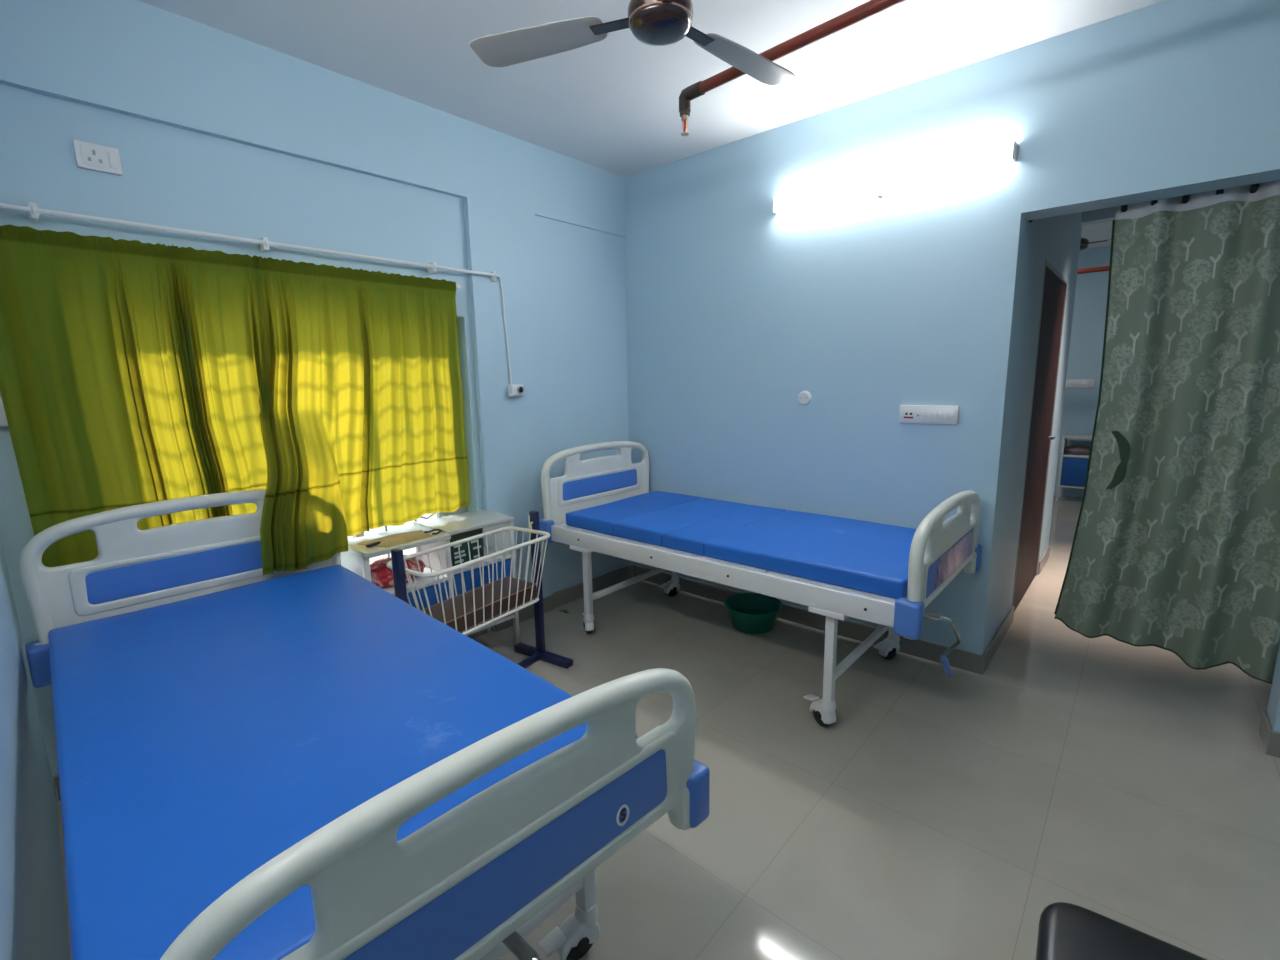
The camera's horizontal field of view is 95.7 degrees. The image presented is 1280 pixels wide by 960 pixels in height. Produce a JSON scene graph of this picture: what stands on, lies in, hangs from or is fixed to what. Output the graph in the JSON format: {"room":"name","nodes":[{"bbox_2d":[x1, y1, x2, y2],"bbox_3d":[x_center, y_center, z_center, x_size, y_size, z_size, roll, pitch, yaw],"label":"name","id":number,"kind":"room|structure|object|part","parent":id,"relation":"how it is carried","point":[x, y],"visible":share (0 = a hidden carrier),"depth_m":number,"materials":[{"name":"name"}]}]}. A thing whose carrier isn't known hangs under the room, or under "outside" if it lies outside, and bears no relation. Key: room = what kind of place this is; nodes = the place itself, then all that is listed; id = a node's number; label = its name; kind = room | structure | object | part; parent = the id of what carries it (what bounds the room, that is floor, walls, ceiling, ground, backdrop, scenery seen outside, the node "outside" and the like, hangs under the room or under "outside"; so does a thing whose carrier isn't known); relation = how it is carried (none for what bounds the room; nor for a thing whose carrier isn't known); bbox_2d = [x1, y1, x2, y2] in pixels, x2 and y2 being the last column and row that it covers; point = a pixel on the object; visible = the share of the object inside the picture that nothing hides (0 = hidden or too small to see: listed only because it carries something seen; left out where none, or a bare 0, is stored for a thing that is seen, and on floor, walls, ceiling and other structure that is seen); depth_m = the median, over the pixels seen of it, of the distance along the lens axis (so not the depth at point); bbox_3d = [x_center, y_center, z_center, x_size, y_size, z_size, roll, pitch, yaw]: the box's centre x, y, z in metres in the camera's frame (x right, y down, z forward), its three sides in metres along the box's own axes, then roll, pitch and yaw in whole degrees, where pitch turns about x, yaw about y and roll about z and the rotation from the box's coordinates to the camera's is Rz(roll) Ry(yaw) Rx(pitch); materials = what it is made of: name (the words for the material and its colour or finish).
{"room":"hospital room","nodes":[
{"label":"hospital room","id":0,"kind":"room"},
{"bbox_2d":[0,536,68,959],"bbox_3d":[-0.618,0.017,0.328,4.761,2.748,0.150,8,14,43],"label":"wall","id":1,"kind":"structure","parent":0,"point":[33,924],"depth_m":1.28,"materials":[{"name":"blue paint"}]},
{"bbox_2d":[0,0,631,799],"bbox_3d":[-1.250,-0.426,2.948,0.300,2.748,3.570,7,13,41],"label":"wall","id":2,"kind":"structure","parent":0,"point":[213,130],"depth_m":2.52,"materials":[{"name":"blue paint"}]},
{"bbox_2d":[0,398,7,426],"bbox_3d":[-2.032,-0.220,1.867,0.040,0.090,0.094,7,13,41],"label":"switch box","id":3,"kind":"object","parent":2,"relation":"attached to","point":[3,421],"visible":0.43,"depth_m":1.84,"materials":[{"name":"white plastic"}]},
{"bbox_2d":[73,140,121,174],"bbox_3d":[-1.843,-1.096,1.970,0.018,0.085,0.115,7,13,41],"label":"wall socket","id":4,"kind":"object","parent":2,"relation":"attached to","point":[90,156],"visible":1,"depth_m":1.96,"materials":[{"name":"white plastic"}]},
{"bbox_2d":[108,151,117,168],"bbox_3d":[-1.814,-1.101,1.993,0.005,0.052,0.018,7,13,41],"label":"switch","id":5,"kind":"object","parent":4,"relation":"attached to","point":[112,155],"depth_m":1.99,"materials":[{"name":"white plastic"}]},
{"bbox_2d":[0,202,511,384],"bbox_3d":[-1.407,-0.698,2.496,0.067,0.604,2.030,7,13,41],"label":"conduit pipe","id":6,"kind":"object","parent":2,"relation":"attached to","point":[33,212],"visible":1,"depth_m":2.27,"materials":[{"name":"white plastic"}]},
{"bbox_2d":[54,565,631,799],"bbox_3d":[-1.060,0.881,3.155,0.047,0.095,3.018,7,13,41],"label":"baseboard","id":7,"kind":"structure","parent":2,"relation":"attached to","point":[574,592],"depth_m":3.78,"materials":[{"name":"grey tile"}]},
{"bbox_2d":[353,506,467,556],"bbox_3d":[-1.538,-0.095,2.732,0.125,1.380,1.522,7,13,41],"label":"window","id":8,"kind":"structure","parent":2,"relation":"in","point":[464,509],"depth_m":3.23,"materials":[{"name":"silver metal"}]},
{"bbox_2d":[353,513,435,556],"bbox_3d":[-1.581,-0.101,2.769,0.010,1.380,1.522,7,13,41],"label":"grille","id":9,"kind":"object","parent":8,"relation":"attached to","point":[428,517],"depth_m":3.21,"materials":[{"name":"grey paint"}]},
{"bbox_3d":[-1.266,-0.147,3.003,0.030,1.300,0.495,7,13,41],"label":"sash","id":10,"kind":"part","parent":8,"relation":"part of","materials":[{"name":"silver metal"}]},
{"bbox_2d":[508,385,523,395],"bbox_3d":[-0.704,-0.510,3.296,0.053,0.064,0.085,7,13,41],"label":"security camera","id":11,"kind":"object","parent":2,"relation":"attached to","point":[513,390],"visible":1,"depth_m":3.27,"materials":[{"name":"white plastic"}]},
{"bbox_2d":[138,0,1163,248],"bbox_3d":[2.084,-1.986,3.188,4.800,0.120,8.950,7,13,41],"label":"ceiling","id":12,"kind":"structure","parent":0,"point":[611,104],"depth_m":2.38,"materials":[{"name":"white paint"}]},
{"bbox_2d":[470,0,795,84],"bbox_3d":[-0.067,-1.442,1.656,0.942,0.347,1.077,2,10,18],"label":"ceiling fan","id":13,"kind":"object","parent":12,"relation":"hanging from","point":[652,22],"visible":1,"depth_m":1.74,"materials":[{"name":"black metal"}]},
{"bbox_3d":[-0.307,-1.331,1.760,0.430,0.024,0.131,2,10,18],"label":"blade","id":14,"kind":"part","parent":13,"relation":"part of","materials":[{"name":"white metal"}]},
{"bbox_3d":[0.058,-1.330,1.635,0.185,0.130,0.185,2,10,18],"label":"motor","id":15,"kind":"part","parent":13,"relation":"part of","materials":[{"name":"metal"}]},
{"bbox_3d":[0.347,-1.365,1.886,0.430,0.024,0.131,-10,13,-41],"label":"blade","id":16,"kind":"part","parent":13,"relation":"part of","materials":[{"name":"grey metal"}]},
{"bbox_2d":[679,0,905,135],"bbox_3d":[1.234,-1.373,1.182,0.058,0.371,3.055,-11,14,-44],"label":"pipe","id":17,"kind":"object","parent":12,"relation":"hanging from","point":[870,8],"visible":1,"depth_m":1.90,"materials":[{"name":"red metal"}]},
{"bbox_2d":[1080,238,1110,250],"bbox_3d":[3.627,-2.022,4.602,1.077,0.347,0.942,-11,14,-44],"label":"ceiling fan","id":18,"kind":"object","parent":12,"relation":"hanging from","point":[1085,242],"visible":0.18,"depth_m":4.63,"materials":[{"name":"black metal"}]},
{"bbox_3d":[3.538,-1.929,4.711,0.185,0.130,0.185,-11,14,-44],"label":"motor","id":19,"kind":"part","parent":18,"relation":"part of","materials":[{"name":"black metal"}]},
{"bbox_2d":[57,495,1279,959],"bbox_3d":[1.859,0.815,3.853,5.450,0.120,9.050,7,13,41],"label":"floor","id":20,"kind":"structure","parent":0,"point":[938,816],"depth_m":1.99,"materials":[{"name":"tile"}]},
{"bbox_2d":[20,489,709,959],"bbox_3d":[-0.881,0.671,1.550,2.016,1.051,0.976,8,13,42],"label":"hospital bed","id":21,"kind":"object","parent":20,"relation":"on","point":[475,880],"visible":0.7,"depth_m":0.94,"materials":[{"name":"plastic"}]},
{"bbox_3d":[-1.595,0.310,2.138,0.037,0.110,0.662,8,13,42],"label":"inlay panel","id":22,"kind":"part","parent":21,"relation":"part of","materials":[{"name":"blue plastic"}]},
{"bbox_3d":[-1.595,0.308,2.138,0.050,0.511,0.972,8,13,42],"label":"headboard","id":23,"kind":"part","parent":21,"relation":"part of","materials":[{"name":"plastic"}]},
{"bbox_2d":[48,565,636,959],"bbox_3d":[-0.926,0.535,1.527,1.740,0.081,0.864,8,14,43],"label":"mattress","id":24,"kind":"object","parent":21,"relation":"on","point":[200,739],"visible":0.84,"depth_m":1.25,"materials":[{"name":"blue leather"}]},
{"bbox_3d":[-0.205,0.585,0.912,0.923,0.412,0.050,-11,14,-44],"label":"footboard","id":25,"kind":"part","parent":21,"relation":"part of","materials":[{"name":"plastic"}]},
{"bbox_3d":[-0.204,0.622,0.919,0.692,0.118,0.037,-11,14,-44],"label":"inlay panel","id":26,"kind":"part","parent":21,"relation":"part of","materials":[{"name":"blue plastic"}]},
{"bbox_3d":[-0.130,0.873,1.440,0.144,0.404,0.087,8,13,42],"label":"leg","id":27,"kind":"part","parent":21,"relation":"part of","materials":[{"name":"white metal"}]},
{"bbox_2d":[341,525,453,609],"bbox_3d":[-1.137,0.627,2.752,0.314,0.736,0.407,7,13,41],"label":"locker","id":28,"kind":"object","parent":20,"relation":"on","point":[356,559],"visible":0.3,"depth_m":2.69,"materials":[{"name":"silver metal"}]},
{"bbox_3d":[-1.273,0.584,2.599,0.260,0.538,0.008,7,13,41],"label":"panel","id":29,"kind":"part","parent":28,"relation":"part of","materials":[{"name":"white paint"}]},
{"bbox_3d":[-1.163,0.680,2.528,0.024,0.708,0.024,7,13,41],"label":"corner post","id":30,"kind":"part","parent":28,"relation":"part of","materials":[{"name":"white metal"}]},
{"bbox_2d":[366,541,380,546],"bbox_3d":[-1.180,0.284,2.561,0.022,0.012,0.070,2,10,16],"label":"clip","id":31,"kind":"object","parent":28,"relation":"on","point":[375,542],"visible":1,"depth_m":2.55,"materials":[{"name":"black plastic"}]},
{"bbox_2d":[357,530,432,547],"bbox_3d":[-1.119,0.272,2.668,0.198,0.001,0.306,7,13,41],"label":"paper sheet","id":32,"kind":"object","parent":28,"relation":"on","point":[399,538],"visible":0.97,"depth_m":2.67,"materials":[{"name":"beige paper"}]},
{"bbox_2d":[370,555,424,587],"bbox_3d":[-1.163,0.419,2.701,0.227,0.111,0.319,7,13,41],"label":"folded cloth","id":33,"kind":"object","parent":28,"relation":"on","point":[381,575],"visible":0.44,"depth_m":2.61,"materials":[{"name":"red fabric"}]},
{"bbox_2d":[382,567,447,595],"bbox_3d":[-1.143,0.482,2.729,0.286,0.020,0.381,7,13,41],"label":"shelf","id":34,"kind":"object","parent":28,"relation":"attached to","point":[427,581],"depth_m":2.70,"materials":[{"name":"white metal"}]},
{"bbox_3d":[-1.121,0.600,2.990,0.024,0.708,0.024,7,13,41],"label":"corner post","id":35,"kind":"part","parent":28,"relation":"part of","materials":[{"name":"white metal"}]},
{"bbox_3d":[-1.034,0.663,2.667,0.016,0.310,0.353,7,13,41],"label":"door","id":36,"kind":"part","parent":28,"relation":"part of","materials":[{"name":"blue"}]},
{"bbox_3d":[-1.014,0.529,2.890,0.260,0.538,0.008,7,13,41],"label":"panel","id":37,"kind":"part","parent":28,"relation":"part of","materials":[{"name":"white paint"}]},
{"bbox_2d":[424,529,442,534],"bbox_3d":[-0.976,0.247,2.753,0.069,0.015,0.076,7,13,41],"label":"cable loop","id":38,"kind":"object","parent":28,"relation":"on","point":[438,530],"visible":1,"depth_m":2.75,"materials":[{"name":"black plastic"}]},
{"bbox_3d":[-0.913,0.627,2.810,0.024,0.708,0.024,7,13,41],"label":"corner post","id":39,"kind":"part","parent":28,"relation":"part of","materials":[{"name":"white metal"}]},
{"bbox_2d":[413,509,519,644],"bbox_3d":[-0.910,0.564,3.090,0.314,0.736,0.407,7,13,41],"label":"locker","id":40,"kind":"object","parent":20,"relation":"on","point":[454,524],"visible":0.41,"depth_m":3.04,"materials":[{"name":"white metal"}]},
{"bbox_2d":[450,528,483,565],"bbox_3d":[-0.892,0.341,2.930,0.074,0.176,0.192,7,12,38],"label":"carton","id":41,"kind":"object","parent":40,"relation":"on","point":[455,558],"visible":0.51,"depth_m":2.90,"materials":[{"name":"teal cardboard"}]},
{"bbox_3d":[-0.894,0.259,2.916,0.074,0.011,0.192,7,12,38],"label":"lid","id":42,"kind":"part","parent":41,"relation":"part of","materials":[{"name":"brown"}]},
{"bbox_2d":[453,545,510,573],"bbox_3d":[-0.916,0.419,3.067,0.286,0.020,0.381,7,13,41],"label":"shelf","id":43,"kind":"object","parent":40,"relation":"attached to","point":[491,548],"depth_m":3.05,"materials":[{"name":"white paint"}]},
{"bbox_3d":[-0.806,0.600,3.005,0.016,0.310,0.353,7,13,41],"label":"door","id":44,"kind":"part","parent":40,"relation":"part of","materials":[{"name":"blue"}]},
{"bbox_3d":[-0.910,0.754,3.125,0.286,0.020,0.381,7,13,41],"label":"panel","id":45,"kind":"part","parent":40,"relation":"part of","materials":[{"name":"white paint"}]},
{"bbox_3d":[-0.787,0.466,3.228,0.260,0.538,0.008,7,13,41],"label":"panel","id":46,"kind":"part","parent":40,"relation":"part of","materials":[{"name":"white paint"}]},
{"bbox_3d":[-0.686,0.564,3.148,0.024,0.708,0.024,7,13,41],"label":"corner post","id":47,"kind":"part","parent":40,"relation":"part of","materials":[{"name":"white metal"}]},
{"bbox_2d":[386,511,572,668],"bbox_3d":[-0.741,0.606,2.672,0.400,0.790,0.820,5,12,33],"label":"crib","id":48,"kind":"object","parent":20,"relation":"on","point":[398,564],"visible":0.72,"depth_m":2.71,"materials":[{"name":"beige metal"}]},
{"bbox_3d":[-0.955,0.650,2.354,0.044,0.760,0.028,5,12,33],"label":"post","id":49,"kind":"part","parent":48,"relation":"part of","materials":[{"name":"blue metal"}]},
{"bbox_2d":[420,577,536,632],"bbox_3d":[-0.742,0.577,2.667,0.212,0.075,0.558,5,12,33],"label":"mattress","id":50,"kind":"object","parent":48,"relation":"in","point":[436,609],"visible":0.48,"depth_m":2.62,"materials":[{"name":"brown"}]},
{"bbox_3d":[-0.528,0.533,2.985,0.044,0.760,0.028,5,12,33],"label":"post","id":51,"kind":"part","parent":48,"relation":"part of","materials":[{"name":"metal"}]},
{"bbox_2d":[724,593,782,633],"bbox_3d":[0.661,0.785,3.392,0.336,0.139,0.336,7,13,41],"label":"basin","id":52,"kind":"object","parent":20,"relation":"on","point":[751,613],"visible":0.98,"depth_m":3.38,"materials":[{"name":"teal plastic"}]},
{"bbox_2d":[539,441,981,726],"bbox_3d":[0.523,0.387,3.034,2.144,1.051,0.976,7,13,41],"label":"hospital bed","id":53,"kind":"object","parent":20,"relation":"on","point":[939,550],"visible":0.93,"depth_m":2.55,"materials":[{"name":"plastic"}]},
{"bbox_3d":[-0.304,0.563,3.240,0.144,0.404,0.092,7,13,41],"label":"leg","id":54,"kind":"part","parent":53,"relation":"part of","materials":[{"name":"white metal"}]},
{"bbox_3d":[-0.250,0.020,3.651,0.050,0.511,0.972,7,13,41],"label":"headboard","id":55,"kind":"part","parent":53,"relation":"part of","materials":[{"name":"plastic"}]},
{"bbox_3d":[-0.250,0.023,3.652,0.037,0.110,0.662,7,13,41],"label":"inlay panel","id":56,"kind":"part","parent":53,"relation":"part of","materials":[{"name":"blue plastic"}]},
{"bbox_3d":[0.243,0.446,3.856,0.144,0.404,0.092,7,13,41],"label":"leg","id":57,"kind":"part","parent":53,"relation":"part of","materials":[{"name":"white metal"}]},
{"bbox_3d":[0.217,0.396,2.712,1.940,0.090,0.034,7,13,41],"label":"rail","id":58,"kind":"part","parent":53,"relation":"part of","materials":[{"name":"white metal"}]},
{"bbox_2d":[565,491,916,598],"bbox_3d":[0.532,0.254,2.998,1.835,0.078,0.828,7,13,41],"label":"mattress","id":59,"kind":"object","parent":53,"relation":"on","point":[865,556],"visible":0.93,"depth_m":2.75,"materials":[{"name":"blue leather"}]},
{"bbox_3d":[0.757,0.703,2.323,0.144,0.404,0.092,7,13,41],"label":"leg","id":60,"kind":"part","parent":53,"relation":"part of","materials":[{"name":"white metal"}]},
{"bbox_3d":[1.305,0.586,2.939,0.144,0.404,0.092,7,13,41],"label":"leg","id":61,"kind":"part","parent":53,"relation":"part of","materials":[{"name":"white metal"}]},
{"bbox_3d":[1.257,0.284,2.361,0.050,0.434,0.972,7,13,41],"label":"footboard","id":62,"kind":"part","parent":53,"relation":"part of","materials":[{"name":"plastic"}]},
{"bbox_3d":[1.258,0.322,2.368,0.037,0.124,0.728,7,13,41],"label":"inlay panel","id":63,"kind":"part","parent":53,"relation":"part of","materials":[{"name":"blue plastic"}]},
{"bbox_2d":[1056,434,1091,500],"bbox_3d":[4.923,-0.125,6.435,0.407,0.736,0.314,7,13,41],"label":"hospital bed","id":64,"kind":"object","parent":20,"relation":"on","point":[1072,468],"visible":0.57,"depth_m":6.39,"materials":[{"name":"white paint"}]},
{"bbox_3d":[4.694,-0.112,6.464,0.024,0.708,0.024,7,13,41],"label":"corner post","id":65,"kind":"part","parent":64,"relation":"part of","materials":[{"name":"white metal"}]},
{"bbox_3d":[4.875,-0.150,6.668,0.024,0.708,0.024,7,13,41],"label":"corner post","id":66,"kind":"part","parent":64,"relation":"part of","materials":[{"name":"white metal"}]},
{"bbox_3d":[4.929,0.065,6.471,0.381,0.020,0.286,7,13,41],"label":"panel","id":67,"kind":"part","parent":64,"relation":"part of","materials":[{"name":"white paint"}]},
{"bbox_3d":[4.833,-0.083,6.337,0.353,0.310,0.016,7,13,41],"label":"door","id":68,"kind":"part","parent":64,"relation":"part of","materials":[{"name":"blue"}]},
{"bbox_2d":[1063,453,1088,457],"bbox_3d":[4.923,-0.270,6.412,0.381,0.020,0.286,7,13,41],"label":"shelf","id":69,"kind":"object","parent":64,"relation":"attached to","point":[1065,455],"depth_m":6.36,"materials":[{"name":"white metal"}]},
{"bbox_2d":[1064,445,1089,454],"bbox_3d":[4.893,-0.339,6.444,0.283,0.102,0.220,7,13,41],"label":"cloth bundle","id":70,"kind":"object","parent":64,"relation":"on","point":[1074,449],"visible":0.75,"depth_m":6.38,"materials":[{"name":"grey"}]},
{"bbox_2d":[1036,902,1207,959],"bbox_3d":[0.826,1.058,0.881,0.410,0.456,0.410,6,12,37],"label":"stool","id":71,"kind":"object","parent":20,"relation":"on","point":[1066,931],"visible":1,"depth_m":1.01,"materials":[{"name":"black plastic"}]},
{"bbox_2d":[625,0,1279,732],"bbox_3d":[1.544,-0.445,2.759,4.750,2.748,0.170,7,13,41],"label":"wall","id":72,"kind":"structure","parent":0,"point":[869,305],"depth_m":2.83,"materials":[{"name":"blue paint"}]},
{"bbox_2d":[798,391,811,404],"bbox_3d":[0.907,-0.453,3.196,0.078,0.078,0.018,7,13,41],"label":"outlet","id":73,"kind":"object","parent":72,"relation":"attached to","point":[804,398],"visible":1,"depth_m":3.19,"materials":[{"name":"white plastic"}]},
{"bbox_2d":[633,565,991,674],"bbox_3d":[0.861,0.770,3.588,2.260,0.095,0.182,7,13,41],"label":"baseboard","id":74,"kind":"structure","parent":72,"relation":"attached to","point":[965,660],"depth_m":3.20,"materials":[{"name":"grey tile"}]},
{"bbox_2d":[772,141,1018,213],"bbox_3d":[1.147,-1.413,2.776,1.120,0.097,0.054,7,13,41],"label":"tube light","id":75,"kind":"object","parent":72,"relation":"attached to","point":[1008,152],"visible":1,"depth_m":2.69,"materials":[{"name":"white plastic"}]},
{"bbox_2d":[899,405,958,424],"bbox_3d":[1.387,-0.315,2.790,0.262,0.088,0.026,7,13,41],"label":"board","id":76,"kind":"object","parent":72,"relation":"attached to","point":[920,414],"visible":1,"depth_m":2.78,"materials":[{"name":"white plastic"}]},
{"bbox_2d":[922,411,926,417],"bbox_3d":[1.371,-0.315,2.793,0.021,0.032,0.003,7,13,41],"label":"switch","id":77,"kind":"object","parent":76,"relation":"attached to","point":[924,413],"depth_m":2.79,"materials":[{"name":"white plastic"}]},
{"bbox_3d":[1.384,-0.311,2.786,0.244,0.066,0.004,7,13,41],"label":"plate","id":78,"kind":"part","parent":76,"relation":"part of","materials":[{"name":"white plastic"}]},
{"bbox_2d":[927,411,931,417],"bbox_3d":[1.389,-0.313,2.777,0.021,0.032,0.003,7,13,41],"label":"switch","id":79,"kind":"object","parent":76,"relation":"attached to","point":[929,413],"depth_m":2.78,"materials":[{"name":"white plastic"}]},
{"bbox_2d":[938,412,942,417],"bbox_3d":[1.425,-0.308,2.746,0.021,0.032,0.003,7,13,41],"label":"switch","id":80,"kind":"object","parent":76,"relation":"attached to","point":[940,414],"depth_m":2.74,"materials":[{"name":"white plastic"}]},
{"bbox_2d":[943,412,948,418],"bbox_3d":[1.443,-0.306,2.730,0.021,0.032,0.003,7,13,41],"label":"switch","id":81,"kind":"object","parent":76,"relation":"attached to","point":[945,414],"depth_m":2.73,"materials":[{"name":"white plastic"}]},
{"bbox_2d":[949,412,953,418],"bbox_3d":[1.461,-0.303,2.715,0.021,0.032,0.003,7,13,41],"label":"switch","id":82,"kind":"object","parent":76,"relation":"attached to","point":[951,414],"depth_m":2.71,"materials":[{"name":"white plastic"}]},
{"bbox_2d":[1081,183,1259,225],"bbox_3d":[3.516,-1.898,3.722,1.060,0.288,0.120,7,13,41],"label":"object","id":83,"kind":"structure","parent":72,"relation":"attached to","point":[1105,214],"depth_m":3.99,"materials":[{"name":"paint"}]},
{"bbox_2d":[1259,710,1279,757],"bbox_3d":[2.828,1.028,1.889,1.092,0.095,0.182,7,13,41],"label":"baseboard","id":84,"kind":"structure","parent":72,"relation":"attached to","point":[1270,739],"depth_m":2.18,"materials":[{"name":"grey tile"}]},
{"bbox_2d":[989,212,1081,642],"bbox_3d":[2.414,-0.599,3.551,0.120,2.748,2.190,7,13,41],"label":"wall","id":85,"kind":"structure","parent":0,"point":[1056,240],"depth_m":3.06,"materials":[{"name":"blue paint"}]},
{"bbox_2d":[990,545,1049,658],"bbox_3d":[2.447,0.708,3.778,0.132,0.095,2.202,7,13,41],"label":"baseboard","id":86,"kind":"structure","parent":85,"relation":"attached to","point":[1002,630],"depth_m":3.21,"materials":[{"name":"grey tile"}]},
{"bbox_2d":[1012,260,1067,610],"bbox_3d":[2.471,-0.246,3.641,0.148,2.020,1.040,7,13,41],"label":"door","id":87,"kind":"structure","parent":85,"relation":"in","point":[1054,294],"depth_m":3.58,"materials":[{"name":"brown laminate"}]},
{"bbox_2d":[1054,246,1110,497],"bbox_3d":[5.165,-1.148,6.420,3.900,2.748,0.150,7,13,41],"label":"wall","id":88,"kind":"structure","parent":0,"point":[1090,302],"depth_m":6.44,"materials":[{"name":"blue paint"}]},
{"bbox_2d":[1065,379,1094,387],"bbox_3d":[4.944,-1.085,6.513,0.270,0.090,0.020,7,13,41],"label":"board","id":89,"kind":"object","parent":88,"relation":"attached to","point":[1079,383],"visible":0.95,"depth_m":6.50,"materials":[{"name":"white plastic"}]},
{"bbox_3d":[2.669,-1.134,6.608,0.100,2.748,3.060,7,13,41],"label":"wall","id":90,"kind":"structure","parent":0,"visible":0},
{"bbox_2d":[1077,266,1108,273],"bbox_3d":[3.808,-1.936,5.483,2.930,0.043,0.044,7,13,41],"label":"pipe","id":91,"kind":"object","parent":90,"relation":"attached to","point":[1103,268],"visible":0.02,"depth_m":5.22,"materials":[{"name":"red metal"}]},
{"bbox_3d":[2.147,-1.124,2.255,1.060,0.040,0.039,7,13,41],"label":"curtain rod","id":92,"kind":"object","parent":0,"visible":0},
{"bbox_2d":[1054,180,1279,683],"bbox_3d":[2.243,-0.180,2.333,0.801,1.944,0.112,7,13,40],"label":"curtain","id":93,"kind":"object","parent":92,"relation":"hanging from","point":[1175,548],"visible":0.96,"depth_m":2.35,"materials":[{"name":"green fabric"}]},
{"bbox_3d":[-1.504,-0.869,2.342,0.089,0.028,1.704,7,13,41],"label":"curtain rod","id":94,"kind":"object","parent":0,"visible":0},
{"bbox_2d":[0,224,273,566],"bbox_3d":[-1.738,-0.267,2.102,0.072,1.142,0.796,7,13,41],"label":"window curtain","id":95,"kind":"object","parent":94,"relation":"hanging from","point":[130,371],"visible":0.82,"depth_m":2.02,"materials":[{"name":"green fabric"}]},
{"bbox_2d":[253,255,469,575],"bbox_3d":[-1.189,-0.315,2.568,0.274,1.228,1.053,7,13,41],"label":"window curtain","id":96,"kind":"object","parent":94,"relation":"hanging from","point":[366,430],"visible":0.99,"depth_m":2.61,"materials":[{"name":"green fabric"}]}
]}

